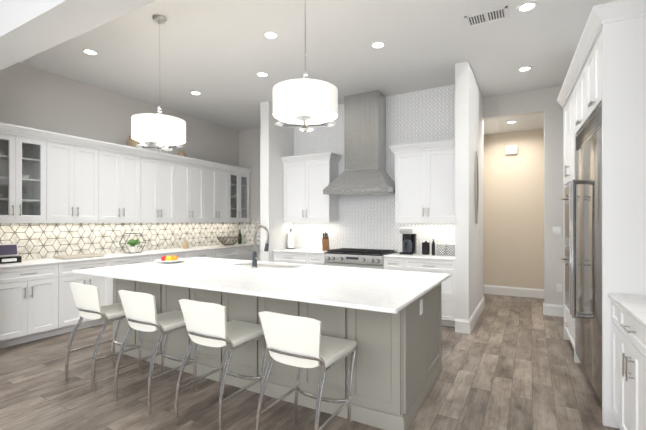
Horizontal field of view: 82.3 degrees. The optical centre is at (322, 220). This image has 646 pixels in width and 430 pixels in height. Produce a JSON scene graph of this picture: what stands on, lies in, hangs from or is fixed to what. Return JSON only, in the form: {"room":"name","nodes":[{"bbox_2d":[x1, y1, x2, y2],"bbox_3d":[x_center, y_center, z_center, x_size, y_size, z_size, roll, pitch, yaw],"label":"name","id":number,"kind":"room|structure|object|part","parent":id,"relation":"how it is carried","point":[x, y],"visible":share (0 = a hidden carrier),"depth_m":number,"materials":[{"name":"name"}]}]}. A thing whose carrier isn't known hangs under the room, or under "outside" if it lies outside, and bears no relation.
{"room":"kitchen","nodes":[
{"label":"kitchen","id":0,"kind":"room"},
{"bbox_2d":[0,0,155,69],"bbox_3d":[-1.148,-1.919,2.381,5.250,0.790,0.305,0,0,29],"label":"header beam","id":1,"kind":"structure","parent":0,"point":[29,28],"depth_m":2.89,"materials":[{"name":"grey paint"}]},
{"bbox_2d":[0,63,238,233],"bbox_3d":[-3.001,-0.288,6.287,0.150,3.400,4.695,0,0,29],"label":"wall","id":2,"kind":"structure","parent":0,"point":[34,97],"depth_m":5.37,"materials":[{"name":"white paint"}]},
{"bbox_2d":[32,138,99,221],"bbox_3d":[-3.453,-0.510,4.984,0.330,1.020,0.657,0,0,29],"label":"upper cabinet","id":3,"kind":"object","parent":2,"relation":"attached to","point":[49,177],"depth_m":4.82,"materials":[{"name":"white wood"}]},
{"bbox_2d":[0,222,237,259],"bbox_3d":[-2.969,0.246,6.187,0.002,0.530,4.475,0,0,29],"label":"backsplash","id":4,"kind":"structure","parent":2,"relation":"attached to","point":[39,240],"depth_m":5.58,"materials":[{"name":"tile"}]},
{"bbox_2d":[100,146,143,221],"bbox_3d":[-3.136,-0.510,5.549,0.330,1.020,0.639,0,0,29],"label":"upper cabinet","id":5,"kind":"object","parent":2,"relation":"attached to","point":[121,172],"depth_m":5.48,"materials":[{"name":"white wood"}]},
{"bbox_2d":[125,136,139,147],"bbox_3d":[-2.977,-1.170,5.789,0.220,0.300,0.217,0,0,29],"label":"jar","id":6,"kind":"object","parent":5,"relation":"on","point":[130,141],"visible":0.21,"depth_m":5.71,"materials":[{"name":"beige ceramic"}]},
{"bbox_2d":[144,154,175,221],"bbox_3d":[-2.822,-0.509,6.106,0.330,1.020,0.640,0,0,29],"label":"upper cabinet","id":7,"kind":"object","parent":2,"relation":"attached to","point":[159,173],"depth_m":6.04,"materials":[{"name":"white wood"}]},
{"bbox_2d":[176,162,203,221],"bbox_3d":[-2.509,-0.508,6.664,0.330,1.020,0.639,0,0,29],"label":"upper cabinet","id":8,"kind":"object","parent":2,"relation":"attached to","point":[189,175],"depth_m":6.57,"materials":[{"name":"white wood"}]},
{"bbox_2d":[177,151,185,156],"bbox_3d":[-2.525,-1.129,6.595,0.180,0.220,0.177,0,0,29],"label":"jar","id":9,"kind":"object","parent":8,"relation":"on","point":[181,153],"visible":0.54,"depth_m":6.54,"materials":[{"name":"beige ceramic"}]},
{"bbox_2d":[204,166,231,221],"bbox_3d":[-2.192,-0.507,7.229,0.330,1.020,0.657,0,0,29],"label":"upper cabinet","id":10,"kind":"object","parent":2,"relation":"attached to","point":[217,180],"depth_m":7.16,"materials":[{"name":"white wood"}]},
{"bbox_2d":[239,128,259,219],"bbox_3d":[-1.101,-0.286,7.826,1.655,3.400,0.150,0,0,29],"label":"wall","id":11,"kind":"structure","parent":0,"point":[249,148],"depth_m":7.98,"materials":[{"name":"white paint"}]},
{"bbox_2d":[239,220,259,243],"bbox_3d":[-1.137,0.249,7.758,1.652,0.530,0.002,0,0,29],"label":"backsplash","id":12,"kind":"structure","parent":11,"relation":"attached to","point":[248,229],"depth_m":8.01,"materials":[{"name":"tile"}]},
{"bbox_2d":[260,101,293,261],"bbox_3d":[-0.659,-0.288,6.746,0.175,3.400,1.300,0,0,29],"label":"wall","id":13,"kind":"structure","parent":0,"point":[276,143],"depth_m":6.22,"materials":[{"name":"white paint"}]},
{"bbox_2d":[0,294,619,429],"bbox_3d":[-0.616,1.458,3.680,9.400,0.100,10.900,0,0,29],"label":"floor","id":14,"kind":"structure","parent":0,"point":[508,363],"depth_m":3.06,"materials":[{"name":"brown wood"}]},
{"bbox_2d":[0,262,59,348],"bbox_3d":[-3.635,0.965,4.361,0.620,0.888,0.640,0,0,29],"label":"base cabinet","id":15,"kind":"object","parent":14,"relation":"on","point":[29,295],"depth_m":4.23,"materials":[{"name":"white wood"}]},
{"bbox_2d":[0,243,259,269],"bbox_3d":[-2.689,0.509,6.030,0.633,0.026,4.480,0,0,29],"label":"countertop","id":16,"kind":"structure","parent":15,"relation":"on","point":[144,254],"depth_m":5.26,"materials":[{"name":"white stone"}]},
{"bbox_2d":[0,244,21,263],"bbox_3d":[-3.683,0.383,4.303,0.142,0.219,0.240,0,0,29],"label":"dock","id":17,"kind":"object","parent":16,"relation":"on","point":[8,253],"visible":1,"depth_m":4.30,"materials":[{"name":"black plastic"}]},
{"bbox_2d":[53,253,104,259],"bbox_3d":[-3.242,0.476,4.927,0.296,0.035,0.496,0,0,29],"label":"wood tray","id":18,"kind":"object","parent":16,"relation":"on","point":[77,256],"visible":1,"depth_m":4.89,"materials":[{"name":"beige wood"}]},
{"bbox_2d":[119,233,145,253],"bbox_3d":[-2.915,0.344,5.670,0.151,0.302,0.348,0,0,29],"label":"planter","id":19,"kind":"object","parent":16,"relation":"on","point":[132,246],"visible":1,"depth_m":5.64,"materials":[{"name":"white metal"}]},
{"bbox_2d":[182,241,187,248],"bbox_3d":[-2.455,0.431,6.594,0.100,0.130,0.100,0,0,29],"label":"jar","id":20,"kind":"object","parent":16,"relation":"on","point":[184,244],"visible":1,"depth_m":6.56,"materials":[{"name":"beige wood"}]},
{"bbox_2d":[217,237,239,245],"bbox_3d":[-1.902,0.416,7.477,0.372,0.160,0.552,0,0,29],"label":"basket bowl","id":21,"kind":"object","parent":16,"relation":"on","point":[226,244],"visible":1,"depth_m":7.42,"materials":[{"name":"brown"}]},
{"bbox_2d":[238,229,241,243],"bbox_3d":[-1.789,0.340,7.964,0.076,0.315,0.076,0,0,29],"label":"wine bottle","id":22,"kind":"object","parent":16,"relation":"on","point":[240,239],"visible":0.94,"depth_m":7.94,"materials":[{"name":"green glass"}]},
{"bbox_2d":[60,258,111,333],"bbox_3d":[-3.322,0.966,4.918,0.620,0.888,0.639,0,0,29],"label":"base cabinet","id":23,"kind":"object","parent":14,"relation":"on","point":[69,315],"depth_m":4.68,"materials":[{"name":"white wood"}]},
{"bbox_2d":[65,282,144,391],"bbox_3d":[-1.935,0.973,3.373,0.439,0.871,0.567,0,0,29],"label":"bar stool","id":24,"kind":"object","parent":14,"relation":"on","point":[87,301],"visible":0.85,"depth_m":3.19,"materials":[{"name":"silver metal"}]},
{"bbox_2d":[112,254,155,321],"bbox_3d":[-3.009,0.966,5.475,0.620,0.888,0.639,0,0,29],"label":"base cabinet","id":25,"kind":"object","parent":14,"relation":"on","point":[151,257],"depth_m":5.29,"materials":[{"name":"white"}]},
{"bbox_2d":[114,290,198,414],"bbox_3d":[-1.307,0.972,3.021,0.439,0.871,0.567,0,0,29],"label":"bar stool","id":26,"kind":"object","parent":14,"relation":"on","point":[141,314],"visible":0.79,"depth_m":2.84,"materials":[{"name":"white leather"}]},
{"bbox_2d":[156,254,187,258],"bbox_3d":[-2.696,0.967,6.033,0.620,0.888,0.640,0,0,29],"label":"base cabinet","id":27,"kind":"object","parent":14,"relation":"on","point":[158,256],"depth_m":5.92,"materials":[{"name":"white"}]},
{"bbox_2d":[188,250,215,257],"bbox_3d":[-2.383,0.968,6.591,0.620,0.888,0.639,0,0,29],"label":"base cabinet","id":28,"kind":"object","parent":14,"relation":"on","point":[195,253],"depth_m":6.47,"materials":[{"name":"white wood"}]},
{"bbox_2d":[174,299,267,429],"bbox_3d":[-0.697,0.972,2.678,0.439,0.871,0.567,0,0,29],"label":"bar stool","id":29,"kind":"object","parent":14,"relation":"on","point":[207,324],"visible":0.96,"depth_m":2.51,"materials":[{"name":"white leather"}]},
{"bbox_2d":[216,246,239,259],"bbox_3d":[-2.070,0.969,7.148,0.620,0.888,0.639,0,0,29],"label":"base cabinet","id":30,"kind":"object","parent":14,"relation":"on","point":[224,254],"depth_m":7.03,"materials":[{"name":"white wood"}]},
{"bbox_2d":[240,246,259,260],"bbox_3d":[-1.757,0.970,7.705,0.620,0.888,0.640,0,0,29],"label":"base cabinet","id":31,"kind":"object","parent":14,"relation":"on","point":[246,252],"depth_m":7.48,"materials":[{"name":"white wood"}]},
{"bbox_2d":[109,277,442,429],"bbox_3d":[-0.587,0.964,3.730,3.247,0.886,1.191,0,0,29],"label":"kitchen island","id":32,"kind":"object","parent":14,"relation":"on","point":[389,322],"depth_m":2.79,"materials":[{"name":"grey wood"}]},
{"bbox_2d":[72,261,439,312],"bbox_3d":[-0.763,0.505,3.357,3.310,0.027,1.130,0,0,29],"label":"island countertop","id":33,"kind":"structure","parent":32,"relation":"on","point":[342,290],"depth_m":2.94,"materials":[{"name":"white stone"}]},
{"bbox_2d":[155,255,185,262],"bbox_3d":[-1.804,0.452,4.374,0.340,0.081,0.340,0,0,29],"label":"fruit plate","id":34,"kind":"object","parent":33,"relation":"on","point":[170,259],"visible":1,"depth_m":4.30,"materials":[{"name":"white ceramic"}]},
{"bbox_2d":[184,257,450,280],"bbox_3d":[-0.377,0.506,4.046,3.310,0.027,0.450,0,0,29],"label":"island countertop","id":35,"kind":"structure","parent":32,"relation":"on","point":[215,261],"depth_m":3.66,"materials":[{"name":"white stone"}]},
{"bbox_2d":[248,261,299,268],"bbox_3d":[-0.588,0.624,4.118,0.788,0.233,0.378,0,0,29],"label":"sink","id":36,"kind":"object","parent":35,"relation":"in","point":[249,262],"depth_m":4.18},
{"bbox_2d":[255,311,356,429],"bbox_3d":[-0.082,0.971,2.333,0.439,0.871,0.567,0,0,29],"label":"bar stool","id":37,"kind":"object","parent":14,"relation":"on","point":[299,342],"visible":1,"depth_m":2.16,"materials":[{"name":"white leather"}]},
{"bbox_2d":[325,248,396,268],"bbox_3d":[0.576,0.933,5.747,0.947,0.955,0.697,0,0,29],"label":"range","id":38,"kind":"object","parent":14,"relation":"on","point":[360,258],"visible":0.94,"depth_m":5.54,"materials":[{"name":"silver metal"}]},
{"bbox_2d":[273,139,454,326],"bbox_3d":[0.587,0.152,5.767,2.951,2.517,0.658,0,0,29],"label":"kitchen cabinets","id":39,"kind":"object","parent":14,"relation":"on","point":[424,182],"visible":0.56,"depth_m":5.40,"materials":[{"name":"white wood"}]},
{"bbox_2d":[287,229,294,248],"bbox_3d":[-0.576,0.321,6.561,0.160,0.349,0.150,0,0,29],"label":"paper towel holder","id":40,"kind":"object","parent":39,"relation":"on","point":[290,234],"visible":1,"depth_m":6.51,"materials":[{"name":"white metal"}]},
{"bbox_2d":[322,232,329,250],"bbox_3d":[0.048,0.341,6.171,0.100,0.308,0.214,0,0,9],"label":"knife block","id":41,"kind":"object","parent":39,"relation":"on","point":[325,243],"visible":0.96,"depth_m":6.11,"materials":[{"name":"brown wood"}]},
{"bbox_2d":[400,228,416,254],"bbox_3d":[1.264,0.302,5.499,0.196,0.385,0.250,0,0,29],"label":"coffee maker","id":42,"kind":"object","parent":39,"relation":"on","point":[408,241],"visible":1,"depth_m":5.43,"materials":[{"name":"black plastic"}]},
{"bbox_2d":[422,241,429,254],"bbox_3d":[1.506,0.397,5.414,0.114,0.195,0.112,0,0,29],"label":"canister","id":43,"kind":"object","parent":39,"relation":"on","point":[425,247],"visible":1,"depth_m":5.37,"materials":[{"name":"black"}]},
{"bbox_2d":[432,239,434,254],"bbox_3d":[1.578,0.376,5.282,0.050,0.235,0.049,0,0,29],"label":"oil bottle","id":44,"kind":"object","parent":39,"relation":"on","point":[433,247],"visible":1,"depth_m":5.26,"materials":[{"name":"black glass"}]},
{"bbox_2d":[436,241,445,255],"bbox_3d":[1.705,0.395,5.314,0.130,0.198,0.130,0,0,29],"label":"patterned canister","id":45,"kind":"object","parent":39,"relation":"on","point":[441,248],"visible":0.92,"depth_m":5.26,"materials":[{"name":"white ceramic"}]},
{"bbox_2d":[446,242,454,255],"bbox_3d":[1.822,0.395,5.248,0.122,0.198,0.122,0,0,29],"label":"patterned canister","id":46,"kind":"object","parent":39,"relation":"on","point":[450,248],"visible":0.75,"depth_m":5.20,"materials":[{"name":"white ceramic"}]},
{"bbox_2d":[569,102,601,403],"bbox_3d":[2.470,0.282,2.998,0.765,2.250,1.244,0,0,29],"label":"refrigerator","id":47,"kind":"object","parent":14,"relation":"on","point":[585,222],"visible":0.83,"depth_m":3.04,"materials":[{"name":"grey metal"}]},
{"bbox_2d":[561,72,645,371],"bbox_3d":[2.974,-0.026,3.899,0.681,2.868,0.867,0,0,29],"label":"tall cabinet","id":48,"kind":"object","parent":14,"relation":"on","point":[623,153],"depth_m":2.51,"materials":[{"name":"white wood"}]},
{"bbox_2d":[558,185,569,309],"bbox_3d":[2.669,0.293,4.055,0.122,1.370,0.752,0,0,29],"label":"wall ovens","id":49,"kind":"object","parent":48,"relation":"in","point":[566,262],"visible":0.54,"depth_m":4.15,"materials":[{"name":"metal"}]},
{"bbox_2d":[611,301,615,419],"bbox_3d":[2.192,0.962,2.259,0.652,0.888,0.243,0,0,29],"label":"base cabinet","id":50,"kind":"object","parent":14,"relation":"on","point":[613,307],"depth_m":2.46,"materials":[{"name":"white wood"}]},
{"bbox_2d":[616,309,639,429],"bbox_3d":[1.982,0.961,1.885,0.652,0.888,0.615,0,0,29],"label":"base cabinet","id":51,"kind":"object","parent":14,"relation":"on","point":[628,335],"depth_m":2.13,"materials":[{"name":"white wood"}]},
{"bbox_2d":[608,293,645,332],"bbox_3d":[1.883,0.502,1.729,0.672,0.026,1.472,0,0,29],"label":"countertop","id":52,"kind":"structure","parent":51,"relation":"on","point":[633,307],"depth_m":2.16,"materials":[{"name":"white stone"}]},
{"bbox_2d":[640,333,645,429],"bbox_3d":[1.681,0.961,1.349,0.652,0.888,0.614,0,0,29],"label":"base cabinet","id":53,"kind":"object","parent":14,"relation":"on","point":[642,335],"depth_m":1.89,"materials":[{"name":"white wood"}]},
{"bbox_2d":[18,0,617,130],"bbox_3d":[-0.075,-2.051,4.648,9.400,0.120,5.290,0,0,29],"label":"ceiling","id":54,"kind":"structure","parent":0,"point":[218,54],"depth_m":4.33,"materials":[{"name":"white paint"}]},
{"bbox_2d":[82,49,98,55],"bbox_3d":[-2.746,-1.987,4.363,0.170,0.008,0.170,0,0,29],"label":"recessed light","id":55,"kind":"object","parent":54,"relation":"in","point":[90,52],"visible":0.98,"depth_m":4.37,"materials":[{"name":"white"}]},
{"bbox_2d":[131,14,185,152],"bbox_3d":[-1.608,-1.327,3.633,0.490,1.328,0.490,0,0,29],"label":"pendant light","id":56,"kind":"object","parent":54,"relation":"hanging from","point":[159,129],"visible":1,"depth_m":3.51,"materials":[{"name":"white fabric"}]},
{"bbox_3d":[-1.608,-0.887,3.632,0.490,0.190,0.490,0,0,29],"label":"lamp shade","id":57,"kind":"part","parent":56,"relation":"part of","materials":[{"name":"white fabric"}]},
{"bbox_2d":[190,91,201,94],"bbox_3d":[-1.982,-1.985,5.763,0.170,0.008,0.170,0,0,29],"label":"recessed light","id":58,"kind":"object","parent":54,"relation":"in","point":[195,93],"visible":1,"depth_m":5.76,"materials":[{"name":"white"}]},
{"bbox_2d":[256,72,268,76],"bbox_3d":[-0.823,-1.986,5.029,0.170,0.008,0.170,0,0,29],"label":"recessed light","id":59,"kind":"object","parent":54,"relation":"in","point":[262,74],"visible":0.98,"depth_m":5.03,"materials":[{"name":"white"}]},
{"bbox_2d":[263,31,278,39],"bbox_3d":[-0.558,-1.988,3.966,0.170,0.008,0.170,0,0,29],"label":"recessed light","id":60,"kind":"object","parent":54,"relation":"in","point":[271,35],"visible":1,"depth_m":3.96,"materials":[{"name":"white"}]},
{"bbox_2d":[273,0,337,132],"bbox_3d":[-0.134,-1.329,2.805,0.490,1.328,0.490,0,0,29],"label":"pendant light","id":61,"kind":"object","parent":54,"relation":"hanging from","point":[305,101],"visible":1,"depth_m":2.65,"materials":[{"name":"white fabric"}]},
{"bbox_3d":[-0.134,-0.889,2.805,0.490,0.190,0.490,0,0,29],"label":"lamp shade","id":62,"kind":"part","parent":61,"relation":"part of","materials":[{"name":"white fabric"}]},
{"bbox_2d":[371,41,385,48],"bbox_3d":[0.623,-1.988,4.188,0.170,0.008,0.170,0,0,29],"label":"recessed light","id":63,"kind":"object","parent":54,"relation":"in","point":[378,45],"visible":1,"depth_m":4.19,"materials":[{"name":"white"}]},
{"bbox_2d":[464,6,508,27],"bbox_3d":[1.598,-1.988,3.613,0.380,0.008,0.220,0,0,29],"label":"ceiling vent","id":64,"kind":"object","parent":54,"relation":"in","point":[492,15],"visible":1,"depth_m":3.60,"materials":[{"name":"white metal"}]},
{"bbox_2d":[517,66,531,71],"bbox_3d":[2.643,-1.987,4.846,0.170,0.008,0.170,0,0,29],"label":"recessed light","id":65,"kind":"object","parent":54,"relation":"in","point":[524,68],"visible":0.98,"depth_m":4.85,"materials":[{"name":"white"}]},
{"bbox_2d":[517,1,536,12],"bbox_3d":[1.899,-1.989,3.442,0.170,0.008,0.170,0,0,29],"label":"recessed light","id":66,"kind":"object","parent":54,"relation":"in","point":[527,6],"visible":1,"depth_m":3.44,"materials":[{"name":"white"}]},
{"bbox_2d":[294,85,454,253],"bbox_3d":[0.787,-0.289,6.123,2.955,3.400,0.150,0,0,29],"label":"wall","id":67,"kind":"structure","parent":0,"point":[420,116],"depth_m":5.90,"materials":[{"name":"tile"}]},
{"bbox_2d":[323,90,394,196],"bbox_3d":[0.610,-1.198,5.789,1.060,1.575,0.600,0,0,29],"label":"range hood","id":68,"kind":"object","parent":67,"relation":"attached to","point":[364,173],"visible":0.9,"depth_m":5.72,"materials":[{"name":"metal"}]},
{"bbox_2d":[455,61,483,319],"bbox_3d":[2.155,-0.290,5.378,0.162,3.400,1.670,0,0,29],"label":"wall","id":69,"kind":"structure","parent":0,"point":[469,241],"depth_m":4.68,"materials":[{"name":"white paint"}]},
{"bbox_2d":[455,297,484,333],"bbox_3d":[2.158,1.325,5.364,0.178,0.170,1.686,0,0,29],"label":"baseboard","id":70,"kind":"structure","parent":69,"relation":"attached to","point":[464,326],"depth_m":4.67,"materials":[{"name":"white wood"}]},
{"bbox_2d":[474,151,478,223],"bbox_3d":[2.162,-0.465,5.200,0.020,1.020,0.300,0,0,29],"label":"oval mirror","id":71,"kind":"object","parent":69,"relation":"attached to","point":[476,186],"visible":1,"depth_m":5.20,"materials":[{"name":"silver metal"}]},
{"bbox_2d":[483,88,543,119],"bbox_3d":[2.977,-1.819,5.807,0.853,0.340,0.120,0,0,29],"label":"wall","id":72,"kind":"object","parent":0,"point":[528,102],"visible":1,"depth_m":5.75,"materials":[{"name":"white paint"}]},
{"bbox_2d":[484,129,543,288],"bbox_3d":[4.138,-0.128,6.689,2.295,3.080,0.120,0,0,29],"label":"wall","id":73,"kind":"structure","parent":0,"point":[513,220],"depth_m":6.93,"materials":[{"name":"beige paint"}]},
{"bbox_2d":[506,145,517,154],"bbox_3d":[3.535,-1.327,6.933,0.200,0.160,0.047,0,0,29],"label":"door chime","id":74,"kind":"object","parent":73,"relation":"attached to","point":[512,149],"visible":0.98,"depth_m":6.91,"materials":[{"name":"white plastic"}]},
{"bbox_2d":[484,285,543,298],"bbox_3d":[4.105,1.327,6.628,2.295,0.170,0.016,0,0,29],"label":"baseboard","id":75,"kind":"structure","parent":73,"relation":"attached to","point":[515,291],"depth_m":6.90,"materials":[{"name":"white wood"}]},
{"bbox_2d":[484,113,543,134],"bbox_3d":[3.859,-1.718,6.195,2.295,0.100,1.420,0,0,29],"label":"ceiling","id":76,"kind":"structure","parent":0,"point":[522,123],"depth_m":6.41,"materials":[{"name":"white paint"}]},
{"bbox_2d":[544,83,575,304],"bbox_3d":[3.916,-0.290,5.277,1.300,3.400,0.120,0,0,29],"label":"wall","id":77,"kind":"structure","parent":0,"point":[553,189],"depth_m":5.49,"materials":[{"name":"white paint"}]},
{"bbox_2d":[543,303,563,316],"bbox_3d":[3.774,1.325,5.346,1.016,0.170,0.136,0,0,29],"label":"baseboard","id":78,"kind":"structure","parent":77,"relation":"attached to","point":[553,310],"depth_m":5.47,"materials":[{"name":"white wood"}]},
{"bbox_2d":[552,227,560,234],"bbox_3d":[3.454,0.150,5.460,0.110,0.120,0.011,0,0,29],"label":"hall light switch","id":79,"kind":"object","parent":77,"relation":"attached to","point":[556,230],"visible":1,"depth_m":5.46,"materials":[{"name":"white plastic"}]},
{"bbox_2d":[556,284,561,291],"bbox_3d":[3.479,0.990,5.447,0.070,0.120,0.007,0,0,29],"label":"outlet","id":80,"kind":"object","parent":77,"relation":"attached to","point":[558,287],"visible":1,"depth_m":5.44,"materials":[{"name":"white plastic"}]},
{"bbox_2d":[573,52,645,135],"bbox_3d":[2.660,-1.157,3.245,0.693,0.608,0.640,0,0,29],"label":"upper cabinet","id":81,"kind":"object","parent":0,"relation":"attached to","point":[627,123],"depth_m":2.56,"materials":[{"name":"white wood"}]},
{"bbox_2d":[581,0,645,123],"bbox_3d":[2.354,-1.157,2.699,0.693,0.608,0.612,0,0,29],"label":"upper cabinet","id":82,"kind":"object","parent":0,"relation":"attached to","point":[612,78],"depth_m":2.51,"materials":[{"name":"white wood"}]}
]}

